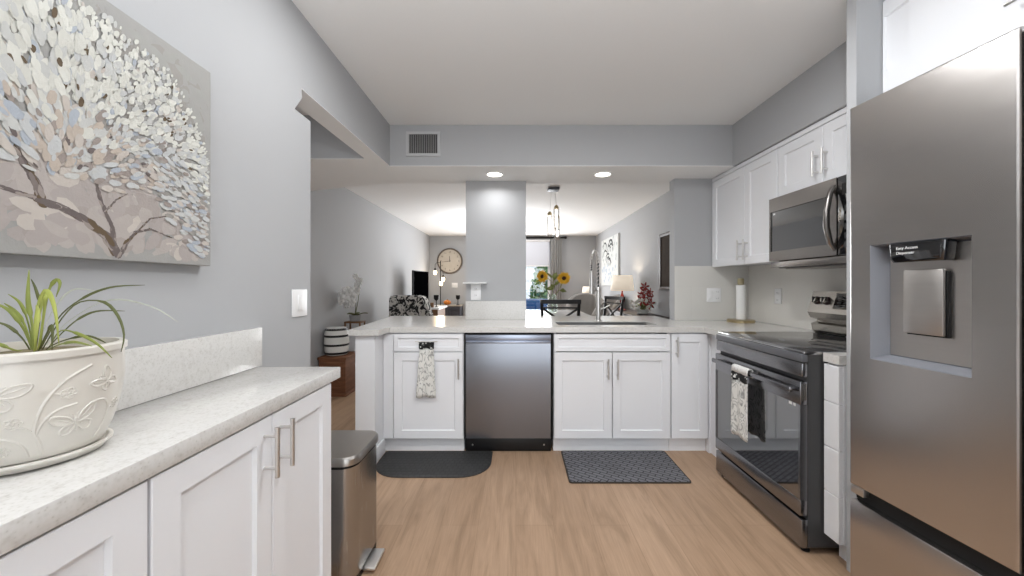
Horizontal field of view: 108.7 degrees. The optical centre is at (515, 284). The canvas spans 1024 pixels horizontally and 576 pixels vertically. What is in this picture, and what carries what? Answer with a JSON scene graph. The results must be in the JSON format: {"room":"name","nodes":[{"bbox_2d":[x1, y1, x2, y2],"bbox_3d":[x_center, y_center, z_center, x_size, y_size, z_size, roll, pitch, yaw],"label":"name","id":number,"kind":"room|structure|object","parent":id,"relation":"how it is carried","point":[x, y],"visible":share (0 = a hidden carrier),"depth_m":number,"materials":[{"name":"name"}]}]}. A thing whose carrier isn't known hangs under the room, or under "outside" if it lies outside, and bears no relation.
{"room":"kitchen","nodes":[
{"label":"kitchen","id":0,"kind":"room"},
{"bbox_2d":[0,0,389,445],"bbox_3d":[-1.024,-0.010,0.450,0.132,2.440,6.100,0,0,0],"label":"wall","id":1,"kind":"structure","parent":0,"point":[259,56],"depth_m":1.32,"materials":[{"name":"paint"}]},
{"bbox_2d":[0,0,210,265],"bbox_3d":[-0.951,-0.355,0.673,0.036,0.594,0.907,0,0,0],"label":"canvas painting","id":2,"kind":"object","parent":1,"relation":"attached to","point":[105,125],"visible":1,"depth_m":0.82,"materials":[{"name":"fabric"}]},
{"bbox_2d":[116,327,261,410],"bbox_3d":[-0.960,0.230,0.562,0.019,0.143,1.625,0,0,0],"label":"backsplash","id":3,"kind":"structure","parent":1,"relation":"attached to","point":[154,371],"depth_m":1.05,"materials":[{"name":"stone"}]},
{"bbox_2d":[292,289,306,316],"bbox_3d":[-0.965,0.080,1.640,0.010,0.120,0.110,0,0,0],"label":"light switch","id":4,"kind":"object","parent":1,"relation":"attached to","point":[299,297],"visible":1,"depth_m":1.63,"materials":[{"name":"white plastic"}]},
{"bbox_2d":[297,89,388,165],"bbox_3d":[-1.030,-0.901,2.240,0.120,0.027,1.160,0,0,0],"label":"trim","id":5,"kind":"structure","parent":1,"relation":"attached to","point":[307,103],"depth_m":2.10,"materials":[{"name":"paint"}]},
{"bbox_2d":[376,439,384,463],"bbox_3d":[-1.024,1.157,2.988,0.160,0.105,1.024,0,0,0],"label":"baseboard","id":6,"kind":"structure","parent":1,"relation":"attached to","point":[380,448],"depth_m":2.56,"materials":[{"name":"white paint"}]},
{"bbox_2d":[406,131,440,155],"bbox_3d":[-0.711,-1.083,2.815,0.264,0.190,0.010,0,0,0],"label":"air vent","id":7,"kind":"object","parent":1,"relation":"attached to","point":[418,143],"visible":1,"depth_m":2.81,"materials":[{"name":"metal"}]},
{"bbox_2d":[485,171,503,177],"bbox_3d":[-0.176,-0.908,3.020,0.150,0.005,0.150,0,0,0],"label":"recessed light","id":8,"kind":"object","parent":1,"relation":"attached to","point":[493,174],"visible":1,"depth_m":3.02,"materials":[{"name":"white plastic"}]},
{"bbox_2d":[487,173,501,176],"bbox_3d":[-0.176,-0.909,3.020,0.123,0.001,0.123,0,0,0],"label":"diffuser","id":9,"kind":"object","parent":8,"relation":"attached to","point":[489,174],"depth_m":3.02,"materials":[{"name":"white plastic"}]},
{"bbox_2d":[593,171,611,177],"bbox_3d":[0.714,-0.908,3.020,0.150,0.005,0.150,0,0,0],"label":"recessed light","id":10,"kind":"object","parent":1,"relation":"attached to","point":[598,174],"visible":1,"depth_m":3.02,"materials":[{"name":"white plastic"}]},
{"bbox_2d":[595,173,609,176],"bbox_3d":[0.714,-0.909,3.020,0.123,0.001,0.123,0,0,0],"label":"diffuser","id":11,"kind":"object","parent":10,"relation":"attached to","point":[599,174],"depth_m":3.02,"materials":[{"name":"white plastic"}]},
{"bbox_2d":[310,187,429,366],"bbox_3d":[-2.220,-0.010,4.900,0.120,2.440,8.800,0,0,0],"label":"wall","id":12,"kind":"structure","parent":0,"point":[350,234],"depth_m":4.91,"materials":[{"name":"paint"}]},
{"bbox_2d":[466,181,525,300],"bbox_3d":[-0.176,0.148,3.410,0.528,2.123,0.380,0,0,0],"label":"wall column","id":13,"kind":"structure","parent":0,"point":[495,210],"depth_m":3.22,"materials":[{"name":"paint"}]},
{"bbox_2d":[463,282,486,299],"bbox_3d":[-0.354,0.055,3.175,0.201,0.154,0.090,0,0,0],"label":"power outlet","id":14,"kind":"object","parent":13,"relation":"attached to","point":[475,286],"visible":1,"depth_m":3.21,"materials":[{"name":"white plastic"}]},
{"bbox_2d":[463,282,486,283],"bbox_3d":[-0.354,-0.017,3.175,0.201,0.010,0.090,0,0,0],"label":"shelf","id":15,"kind":"object","parent":14,"relation":"attached to","point":[463,282],"depth_m":3.13,"materials":[{"name":"white plastic"}]},
{"bbox_2d":[430,236,595,315],"bbox_3d":[-0.080,-0.010,9.260,4.160,2.440,0.120,0,0,0],"label":"wall","id":16,"kind":"structure","parent":0,"point":[576,250],"depth_m":9.20,"materials":[{"name":"paint"}]},
{"bbox_2d":[437,248,462,273],"bbox_3d":[-1.655,-0.600,9.175,0.640,0.640,0.045,0,0,0],"label":"round clock","id":17,"kind":"object","parent":16,"relation":"attached to","point":[451,260],"visible":0.98,"depth_m":9.18,"materials":[{"name":"grey wood"}]},
{"bbox_2d":[452,283,457,287],"bbox_3d":[-1.535,0.005,9.195,0.150,0.120,0.010,0,0,0],"label":"light switch","id":18,"kind":"object","parent":16,"relation":"attached to","point":[454,285],"visible":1,"depth_m":9.19,"materials":[{"name":"white plastic"}]},
{"bbox_2d":[526,239,549,266],"bbox_3d":[0.065,-0.800,9.160,1.580,0.679,0.060,0,0,0],"label":"roller shade","id":19,"kind":"object","parent":16,"relation":"attached to","point":[537,250],"visible":0.41,"depth_m":9.15,"materials":[{"name":"white fabric"}]},
{"bbox_2d":[526,236,566,238],"bbox_3d":[0.190,-1.175,9.133,2.150,0.070,0.135,0,0,0],"label":"curtain rod","id":20,"kind":"object","parent":16,"relation":"attached to","point":[565,237],"visible":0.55,"depth_m":9.08,"materials":[{"name":"black metal"}]},
{"bbox_2d":[551,239,561,309],"bbox_3d":[1.000,0.025,9.100,0.284,2.330,0.074,0,0,0],"label":"curtain","id":21,"kind":"object","parent":20,"relation":"hanging from","point":[556,244],"visible":0.63,"depth_m":9.10,"materials":[{"name":"grey fabric"}]},
{"bbox_2d":[548,242,549,309],"bbox_3d":[0.055,0.060,9.250,1.610,2.300,0.060,0,0,0],"label":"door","id":22,"kind":"structure","parent":16,"relation":"in","point":[549,242],"depth_m":9.22,"materials":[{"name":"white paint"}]},
{"bbox_2d":[292,0,846,235],"bbox_3d":[-0.100,-1.280,3.300,4.600,0.100,12.200,0,0,0],"label":"ceiling","id":23,"kind":"structure","parent":0,"point":[418,62],"depth_m":2.06,"materials":[{"name":"paint"}]},
{"bbox_2d":[547,187,559,236],"bbox_3d":[0.480,-0.903,4.670,0.178,0.649,0.159,0,0,0],"label":"pendant lamp","id":24,"kind":"object","parent":23,"relation":"hanging from","point":[550,189],"visible":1,"depth_m":4.66,"materials":[{"name":"glass"}]},
{"bbox_2d":[331,391,849,575],"bbox_3d":[-0.100,1.260,3.300,4.600,0.100,12.200,0,0,0],"label":"floor","id":25,"kind":"structure","parent":0,"point":[522,515],"depth_m":1.83,"materials":[{"name":"brown wood"}]},
{"bbox_2d":[0,481,146,575],"bbox_3d":[-0.791,0.777,0.328,0.355,0.866,0.655,0,0,0],"label":"base cabinet","id":26,"kind":"object","parent":25,"relation":"on","point":[109,538],"visible":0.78,"depth_m":0.57,"materials":[{"name":"white paint"}]},
{"bbox_2d":[0,367,339,555],"bbox_3d":[-0.808,0.322,0.553,0.321,0.040,1.607,0,0,0],"label":"countertop","id":27,"kind":"structure","parent":26,"relation":"on","point":[149,438],"depth_m":0.72,"materials":[{"name":"stone"}]},
{"bbox_2d":[0,270,177,475],"bbox_3d":[-0.812,0.137,0.645,0.282,0.328,0.222,0,0,0],"label":"potted plant","id":28,"kind":"object","parent":27,"relation":"on","point":[60,397],"visible":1,"depth_m":0.61,"materials":[{"name":"green plant"}]},
{"bbox_2d":[144,383,330,575],"bbox_3d":[-0.791,0.777,0.985,0.355,0.866,0.655,0,0,0],"label":"base cabinet","id":29,"kind":"object","parent":25,"relation":"on","point":[255,501],"visible":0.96,"depth_m":0.92,"materials":[{"name":"white paint"}]},
{"bbox_2d":[317,351,354,396],"bbox_3d":[-1.995,0.998,4.160,0.310,0.425,0.380,0,0,0],"label":"storage chest","id":30,"kind":"object","parent":25,"relation":"on","point":[343,386],"visible":0.55,"depth_m":3.98,"materials":[{"name":"brown wood"}]},
{"bbox_2d":[324,326,349,355],"bbox_3d":[-2.022,0.629,4.140,0.265,0.309,0.265,0,0,20],"label":"garden stool","id":31,"kind":"object","parent":30,"relation":"on","point":[336,339],"visible":0.99,"depth_m":4.04,"materials":[{"name":"white ceramic"}]},
{"bbox_2d":[348,328,354,350],"bbox_3d":[-1.938,0.890,4.920,0.435,0.640,1.040,0,0,0],"label":"console table","id":32,"kind":"object","parent":25,"relation":"on","point":[351,338],"visible":0.02,"depth_m":4.42,"materials":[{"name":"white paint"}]},
{"bbox_2d":[344,321,365,329],"bbox_3d":[-2.000,0.509,4.560,0.200,0.120,0.160,0,0,0],"label":"plant stand","id":33,"kind":"object","parent":32,"relation":"on","point":[349,322],"visible":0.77,"depth_m":4.51,"materials":[{"name":"brown wood"}]},
{"bbox_2d":[338,273,367,320],"bbox_3d":[-2.010,0.151,4.530,0.245,0.593,0.292,0,0,23],"label":"orchid","id":34,"kind":"object","parent":33,"relation":"on","point":[347,295],"visible":1,"depth_m":4.47,"materials":[{"name":"white plant"}]},
{"bbox_2d":[331,430,384,575],"bbox_3d":[-0.766,0.947,1.595,0.352,0.527,0.294,0,0,0],"label":"trash can","id":35,"kind":"object","parent":25,"relation":"on","point":[354,551],"visible":0.59,"depth_m":1.49,"materials":[{"name":"silver metal"}]},
{"bbox_2d":[389,295,432,316],"bbox_3d":[-1.576,0.685,6.004,0.800,1.050,0.720,0,0,12],"label":"armchair","id":36,"kind":"object","parent":25,"relation":"on","point":[399,305],"visible":0.17,"depth_m":5.66,"materials":[{"name":"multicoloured fabric"}]},
{"bbox_2d":[383,333,464,450],"bbox_3d":[-0.666,0.777,2.910,0.578,0.866,0.620,0,0,0],"label":"base cabinet","id":37,"kind":"object","parent":25,"relation":"on","point":[410,423],"visible":0.91,"depth_m":2.65,"materials":[{"name":"white paint"}]},
{"bbox_2d":[415,341,437,397],"bbox_3d":[-0.638,0.603,2.623,0.160,0.410,0.032,0,0,0],"label":"dish towel","id":38,"kind":"object","parent":37,"relation":"hanging from","point":[426,370],"visible":1,"depth_m":2.62,"materials":[{"name":"fabric"}]},
{"bbox_2d":[376,451,492,477],"bbox_3d":[-0.553,1.203,2.478,0.770,0.014,0.355,0,0,0],"label":"floor mat","id":39,"kind":"object","parent":25,"relation":"on","point":[393,464],"visible":0.98,"depth_m":2.45,"materials":[{"name":"rubber"}]},
{"bbox_2d":[433,261,444,304],"bbox_3d":[-1.801,0.320,8.750,0.262,1.780,0.260,0,0,26],"label":"floor lamp","id":40,"kind":"object","parent":25,"relation":"on","point":[435,271],"visible":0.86,"depth_m":8.70,"materials":[{"name":"white glass"}]},
{"bbox_2d":[432,306,446,315],"bbox_3d":[-1.770,0.820,7.300,0.660,0.780,0.800,0,0,0],"label":"table","id":41,"kind":"object","parent":25,"relation":"on","point":[440,310],"visible":0.26,"depth_m":7.02,"materials":[{"name":"white plastic"}]},
{"bbox_2d":[412,270,428,300],"bbox_3d":[-1.845,0.079,7.100,0.180,0.700,0.710,0,0,9],"label":"television","id":42,"kind":"object","parent":41,"relation":"on","point":[420,279],"visible":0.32,"depth_m":7.05,"materials":[{"name":"black plastic"}]},
{"bbox_2d":[434,295,438,306],"bbox_3d":[-1.545,0.311,7.120,0.104,0.235,0.104,0,0,0],"label":"candle holder","id":43,"kind":"object","parent":41,"relation":"on","point":[436,297],"visible":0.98,"depth_m":7.08,"materials":[{"name":"black metal"}]},
{"bbox_2d":[434,304,463,315],"bbox_3d":[-1.630,0.846,8.925,0.650,0.728,0.471,0,0,0],"label":"media cabinet","id":44,"kind":"object","parent":25,"relation":"on","point":[451,309],"visible":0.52,"depth_m":8.70,"materials":[{"name":"wood"}]},
{"bbox_2d":[443,299,450,304],"bbox_3d":[-1.660,0.405,8.860,0.172,0.147,0.172,0,0,22],"label":"pumpkin","id":45,"kind":"object","parent":44,"relation":"on","point":[446,302],"visible":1,"depth_m":8.80,"materials":[{"name":"orange"}]},
{"bbox_2d":[464,333,552,450],"bbox_3d":[-0.056,0.777,2.925,0.638,0.858,0.590,0,0,0],"label":"dishwasher","id":46,"kind":"object","parent":25,"relation":"on","point":[508,377],"visible":0.98,"depth_m":2.64,"materials":[{"name":"silver metal"}]},
{"bbox_2d":[465,333,465,447],"bbox_3d":[-0.056,0.769,2.950,0.626,0.842,0.540,0,0,0],"label":"tub","id":47,"kind":"object","parent":46,"relation":"in","point":[465,333],"depth_m":2.68,"materials":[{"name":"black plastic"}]},
{"bbox_2d":[526,310,590,315],"bbox_3d":[0.620,0.833,5.750,1.000,0.755,1.900,0,0,0],"label":"dining table","id":48,"kind":"object","parent":25,"relation":"on","point":[528,312],"visible":0.02,"depth_m":5.86,"materials":[{"name":"wood"}]},
{"bbox_3d":[0.600,0.304,6.050,0.170,0.300,0.170,0,0,0],"label":"vase","id":49,"kind":"object","parent":48,"relation":"on","visible":0},
{"bbox_2d":[536,270,552,306],"bbox_3d":[0.462,0.091,5.997,0.307,0.689,0.082,0,0,-17],"label":"sunflower","id":50,"kind":"object","parent":49,"relation":"in","point":[542,276],"visible":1,"depth_m":5.97,"materials":[{"name":"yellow plant"}]},
{"bbox_2d":[547,272,558,306],"bbox_3d":[0.634,0.111,6.092,0.266,0.648,0.115,0,0,0],"label":"stem","id":51,"kind":"object","parent":49,"relation":"in","point":[554,276],"visible":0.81,"depth_m":6.08,"materials":[{"name":"green plant"}]},
{"bbox_2d":[552,272,569,310],"bbox_3d":[0.744,0.105,5.995,0.314,0.660,0.082,0,0,9],"label":"sunflower","id":52,"kind":"object","parent":49,"relation":"in","point":[564,278],"visible":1,"depth_m":5.97,"materials":[{"name":"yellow plant"}]},
{"bbox_2d":[540,300,580,315],"bbox_3d":[0.535,0.693,4.628,0.490,1.035,0.505,0,0,0],"label":"dining chair","id":53,"kind":"object","parent":25,"relation":"on","point":[542,308],"visible":0.17,"depth_m":4.40,"materials":[{"name":"black paint"}]},
{"bbox_2d":[566,293,603,315],"bbox_3d":[1.484,0.690,7.775,0.820,1.040,0.630,0,0,9],"label":"tub chair","id":54,"kind":"object","parent":25,"relation":"on","point":[588,301],"visible":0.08,"depth_m":7.97,"materials":[{"name":"grey fabric"}]},
{"bbox_2d":[592,294,620,315],"bbox_3d":[1.655,0.690,6.755,0.630,1.040,0.660,0,0,-11],"label":"tub chair","id":55,"kind":"object","parent":25,"relation":"on","point":[612,306],"visible":0.05,"depth_m":6.94,"materials":[{"name":"grey fabric"}]},
{"bbox_2d":[551,333,669,450],"bbox_3d":[0.693,0.777,2.880,0.842,0.866,0.560,0,0,0],"label":"base cabinet","id":56,"kind":"object","parent":25,"relation":"on","point":[603,401],"visible":0.93,"depth_m":2.65,"materials":[{"name":"white paint"}]},
{"bbox_2d":[348,316,824,335],"bbox_3d":[0.389,0.322,2.981,3.198,0.039,1.238,0,0,0],"label":"countertop","id":57,"kind":"structure","parent":56,"relation":"on","point":[392,324],"depth_m":2.67,"materials":[{"name":"stone"}]},
{"bbox_2d":[466,301,525,319],"bbox_3d":[-0.176,0.221,3.209,0.528,0.161,0.019,0,0,0],"label":"backsplash","id":58,"kind":"structure","parent":57,"relation":"on","point":[475,310],"depth_m":3.20,"materials":[{"name":"stone"}]},
{"bbox_2d":[589,250,609,320],"bbox_3d":[0.650,0.008,2.996,0.114,0.588,0.288,0,0,43],"label":"faucet","id":59,"kind":"object","parent":57,"relation":"on","point":[591,282],"visible":1,"depth_m":3.06,"materials":[{"name":"silver metal"}]},
{"bbox_2d":[555,322,659,351],"bbox_3d":[0.697,0.425,2.902,0.781,0.238,0.279,0,0,0],"label":"sink","id":60,"kind":"object","parent":57,"relation":"in","point":[558,323],"visible":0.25,"depth_m":3.02,"materials":[{"name":"metal"}]},
{"bbox_2d":[727,278,754,322],"bbox_3d":[1.825,0.123,2.980,0.200,0.355,0.200,0,0,0],"label":"paper towel holder","id":61,"kind":"object","parent":57,"relation":"on","point":[740,287],"visible":1,"depth_m":2.96,"materials":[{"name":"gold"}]},
{"bbox_2d":[603,296,624,315],"bbox_3d":[1.300,0.693,5.561,0.505,1.035,0.490,0,0,-20],"label":"dining chair","id":62,"kind":"object","parent":25,"relation":"on","point":[621,305],"visible":0.24,"depth_m":5.61,"materials":[{"name":"black paint"}]},
{"bbox_2d":[561,451,690,483],"bbox_3d":[0.700,1.204,2.450,0.750,0.010,0.430,0,0,0],"label":"floor mat","id":63,"kind":"object","parent":25,"relation":"on","point":[582,467],"visible":1,"depth_m":2.40,"materials":[{"name":"grey fabric"}]},
{"bbox_2d":[607,309,669,318],"bbox_3d":[1.788,0.812,5.450,0.395,0.795,1.900,0,0,0],"label":"console table","id":64,"kind":"object","parent":25,"relation":"on","point":[629,312],"visible":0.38,"depth_m":5.34,"materials":[{"name":"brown wood"}]},
{"bbox_2d":[610,275,633,310],"bbox_3d":[1.735,0.129,6.000,0.374,0.570,0.374,0,0,0],"label":"table lamp","id":65,"kind":"object","parent":64,"relation":"on","point":[621,283],"visible":0.84,"depth_m":5.86,"materials":[{"name":"fabric"}]},
{"bbox_2d":[629,282,655,313],"bbox_3d":[1.790,0.184,5.189,0.373,0.460,0.321,0,0,-41],"label":"flower arrangement","id":66,"kind":"object","parent":64,"relation":"on","point":[646,304],"visible":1,"depth_m":5.15,"materials":[{"name":"red plant"}]},
{"bbox_2d":[637,309,647,313],"bbox_3d":[1.800,0.379,5.220,0.180,0.070,0.180,0,0,0],"label":"bowl","id":67,"kind":"object","parent":64,"relation":"on","point":[640,311],"depth_m":5.16,"materials":[{"name":"white ceramic"}]},
{"bbox_2d":[669,333,707,450],"bbox_3d":[1.251,0.777,2.865,0.268,0.866,0.530,0,0,0],"label":"base cabinet","id":68,"kind":"object","parent":25,"relation":"on","point":[688,351],"visible":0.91,"depth_m":2.64,"materials":[{"name":"white paint"}]},
{"bbox_2d":[706,334,720,456],"bbox_3d":[1.406,0.777,2.521,0.038,0.866,0.318,0,0,0],"label":"filler panel","id":69,"kind":"object","parent":25,"relation":"on","point":[712,341],"visible":0.35,"depth_m":2.64,"materials":[{"name":"white paint"}]},
{"bbox_2d":[712,291,846,551],"bbox_3d":[1.607,0.624,2.001,0.730,1.172,0.707,0,0,0],"label":"range oven","id":70,"kind":"object","parent":25,"relation":"on","point":[779,469],"visible":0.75,"depth_m":1.83,"materials":[{"name":"grey metal"}]},
{"bbox_2d":[731,364,752,441],"bbox_3d":[1.246,0.647,2.029,0.038,0.394,0.153,0,0,0],"label":"dish towel","id":71,"kind":"object","parent":70,"relation":"hanging from","point":[739,390],"visible":0.98,"depth_m":2.02,"materials":[{"name":"fabric"}]},
{"bbox_2d":[716,332,846,361],"bbox_3d":[1.577,0.323,2.001,0.590,0.050,0.706,0,0,0],"label":"cooktop","id":72,"kind":"object","parent":70,"relation":"in","point":[783,346],"depth_m":1.94,"materials":[{"name":"black glass"}]},
{"bbox_2d":[824,363,846,561],"bbox_3d":[1.680,0.777,1.602,0.610,0.866,0.078,0,0,0],"label":"base cabinet","id":73,"kind":"object","parent":25,"relation":"on","point":[835,376],"visible":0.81,"depth_m":1.58,"materials":[{"name":"white paint"}]},
{"bbox_2d":[823,352,846,364],"bbox_3d":[1.681,0.322,1.603,0.611,0.039,0.081,0,0,0],"label":"countertop","id":74,"kind":"structure","parent":73,"relation":"on","point":[839,358],"depth_m":1.59,"materials":[{"name":"stone"}]},
{"bbox_2d":[850,26,1023,575],"bbox_3d":[1.648,0.258,1.002,0.607,1.905,0.940,0,0,-5],"label":"refrigerator","id":75,"kind":"object","parent":25,"relation":"on","point":[937,156],"visible":1,"depth_m":1.17,"materials":[{"name":"grey metal"}]},
{"bbox_3d":[1.700,0.810,8.780,0.480,0.800,0.480,0,0,0],"label":"side table","id":76,"kind":"object","parent":25,"relation":"on","visible":0},
{"bbox_2d":[582,287,588,292],"bbox_3d":[1.700,0.224,8.750,0.245,0.372,0.245,0,0,0],"label":"table lamp","id":77,"kind":"object","parent":76,"relation":"on","point":[585,289],"visible":0.34,"depth_m":8.65,"materials":[{"name":"white fabric"}]},
{"bbox_2d":[556,333,659,351],"bbox_3d":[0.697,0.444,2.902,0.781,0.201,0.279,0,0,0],"label":"drawer front","id":78,"kind":"object","parent":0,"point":[556,333],"depth_m":2.76,"materials":[{"name":"paint"}]},
{"bbox_2d":[670,179,712,319],"bbox_3d":[1.680,0.148,3.200,0.640,2.123,0.100,0,0,0],"label":"wall","id":79,"kind":"structure","parent":0,"point":[690,199],"depth_m":3.15,"materials":[{"name":"paint"}]},
{"bbox_2d":[303,115,732,165],"bbox_3d":[-0.080,-1.073,3.140,4.160,0.313,0.960,0,0,0],"label":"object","id":80,"kind":"structure","parent":79,"relation":"attached to","point":[461,145],"depth_m":2.82,"materials":[{"name":"paint"}]},
{"bbox_2d":[310,158,735,190],"bbox_3d":[-0.080,-0.915,3.140,4.160,0.004,0.960,0,0,0],"label":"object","id":81,"kind":"structure","parent":79,"relation":"attached to","point":[325,173],"depth_m":3.03,"materials":[{"name":"paint"}]},
{"bbox_2d":[675,266,747,319],"bbox_3d":[1.673,0.070,3.144,0.627,0.463,0.010,0,0,0],"label":"tile backsplash","id":82,"kind":"structure","parent":79,"relation":"attached to","point":[692,283],"depth_m":3.14,"materials":[{"name":"white tile"}]},
{"bbox_2d":[707,288,720,301],"bbox_3d":[1.690,0.085,3.133,0.120,0.120,0.010,0,0,0],"label":"power outlet","id":83,"kind":"object","parent":82,"relation":"attached to","point":[713,294],"visible":1,"depth_m":3.13,"materials":[{"name":"white plastic"}]},
{"bbox_2d":[596,191,846,337],"bbox_3d":[2.060,-0.010,3.350,0.120,2.440,11.900,0,0,0],"label":"wall","id":84,"kind":"structure","parent":0,"point":[639,231],"depth_m":5.80,"materials":[{"name":"paint"}]},
{"bbox_2d":[601,233,619,284],"bbox_3d":[1.981,-0.496,7.750,0.035,1.013,1.380,0,0,0],"label":"canvas painting","id":85,"kind":"object","parent":84,"relation":"attached to","point":[610,247],"visible":0.91,"depth_m":7.63},
{"bbox_2d":[659,231,669,289],"bbox_3d":[1.984,-0.312,4.680,0.029,0.765,0.760,0,0,0],"label":"framed picture","id":86,"kind":"object","parent":84,"relation":"attached to","point":[664,238],"visible":0.48,"depth_m":4.90,"materials":[{"name":"brown wood"}]},
{"bbox_2d":[712,144,778,266],"bbox_3d":[1.815,-0.530,2.753,0.350,0.756,0.787,0,0,0],"label":"upper cabinet","id":87,"kind":"object","parent":84,"relation":"attached to","point":[741,195],"visible":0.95,"depth_m":2.70,"materials":[{"name":"white paint"}]},
{"bbox_2d":[733,41,846,165],"bbox_3d":[1.833,-1.071,2.195,0.335,0.319,1.250,0,0,0],"label":"soffit","id":88,"kind":"structure","parent":84,"relation":"attached to","point":[819,92],"depth_m":2.19,"materials":[{"name":"paint"}]},
{"bbox_2d":[748,264,846,329],"bbox_3d":[1.994,0.070,2.356,0.011,0.463,1.587,0,0,0],"label":"tile backsplash","id":89,"kind":"structure","parent":84,"relation":"attached to","point":[797,286],"depth_m":2.68,"materials":[{"name":"white tile"}]},
{"bbox_2d":[774,289,781,303],"bbox_3d":[1.983,0.085,2.780,0.010,0.116,0.072,0,0,0],"label":"power outlet","id":90,"kind":"object","parent":89,"relation":"attached to","point":[777,292],"visible":1,"depth_m":2.77,"materials":[{"name":"white plastic"}]},
{"bbox_2d":[778,107,846,196],"bbox_3d":[1.815,-0.731,1.990,0.350,0.354,0.735,0,0,0],"label":"upper cabinet","id":91,"kind":"object","parent":84,"relation":"attached to","point":[817,153],"visible":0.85,"depth_m":2.05,"materials":[{"name":"white paint"}]},
{"bbox_2d":[769,174,846,268],"bbox_3d":[1.781,-0.326,1.988,0.419,0.451,0.735,0,0,0],"label":"microwave","id":92,"kind":"object","parent":91,"relation":"attached to","point":[808,225],"visible":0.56,"depth_m":2.04,"materials":[{"name":"grey metal"}]},
{"bbox_2d":[883,0,1023,92],"bbox_3d":[1.725,-0.975,1.013,0.510,0.490,1.000,0,0,0],"label":"upper cabinet","id":93,"kind":"object","parent":84,"relation":"attached to","point":[920,36],"visible":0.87,"depth_m":1.32,"materials":[{"name":"white paint"}]},
{"bbox_2d":[847,0,884,571],"bbox_3d":[1.702,-0.010,1.538,0.595,2.440,0.045,0,0,0],"label":"wall","id":94,"kind":"structure","parent":0,"point":[864,17],"depth_m":1.52,"materials":[{"name":"paint"}]},
{"label":"outside","id":95,"kind":"structure","parent":0,"visible":0},
{"bbox_3d":[0.000,1.280,14.700,12.000,0.100,10.600,0,0,0],"label":"ground","id":96,"kind":"structure","parent":95,"visible":0},
{"bbox_2d":[526,299,547,309],"bbox_3d":[0.500,0.830,11.205,1.600,0.800,0.710,0,0,0],"label":"outdoor sofa","id":97,"kind":"object","parent":96,"relation":"on","point":[531,304],"visible":0.02,"depth_m":11.40,"materials":[{"name":"blue fabric"}]},
{"bbox_2d":[526,308,547,309],"bbox_3d":[0.500,0.800,11.185,1.560,0.140,0.630,0,0,0],"label":"seat cushion","id":98,"kind":"object","parent":97,"relation":"on","point":[526,308],"depth_m":10.94,"materials":[{"name":"white fabric"}]},
{"bbox_2d":[528,267,547,298],"bbox_3d":[1.286,0.003,13.412,1.778,2.554,1.196,0,0,0],"label":"hedge","id":99,"kind":"object","parent":96,"relation":"on","point":[538,291],"visible":0.1,"depth_m":13.18,"materials":[{"name":"green plant"}]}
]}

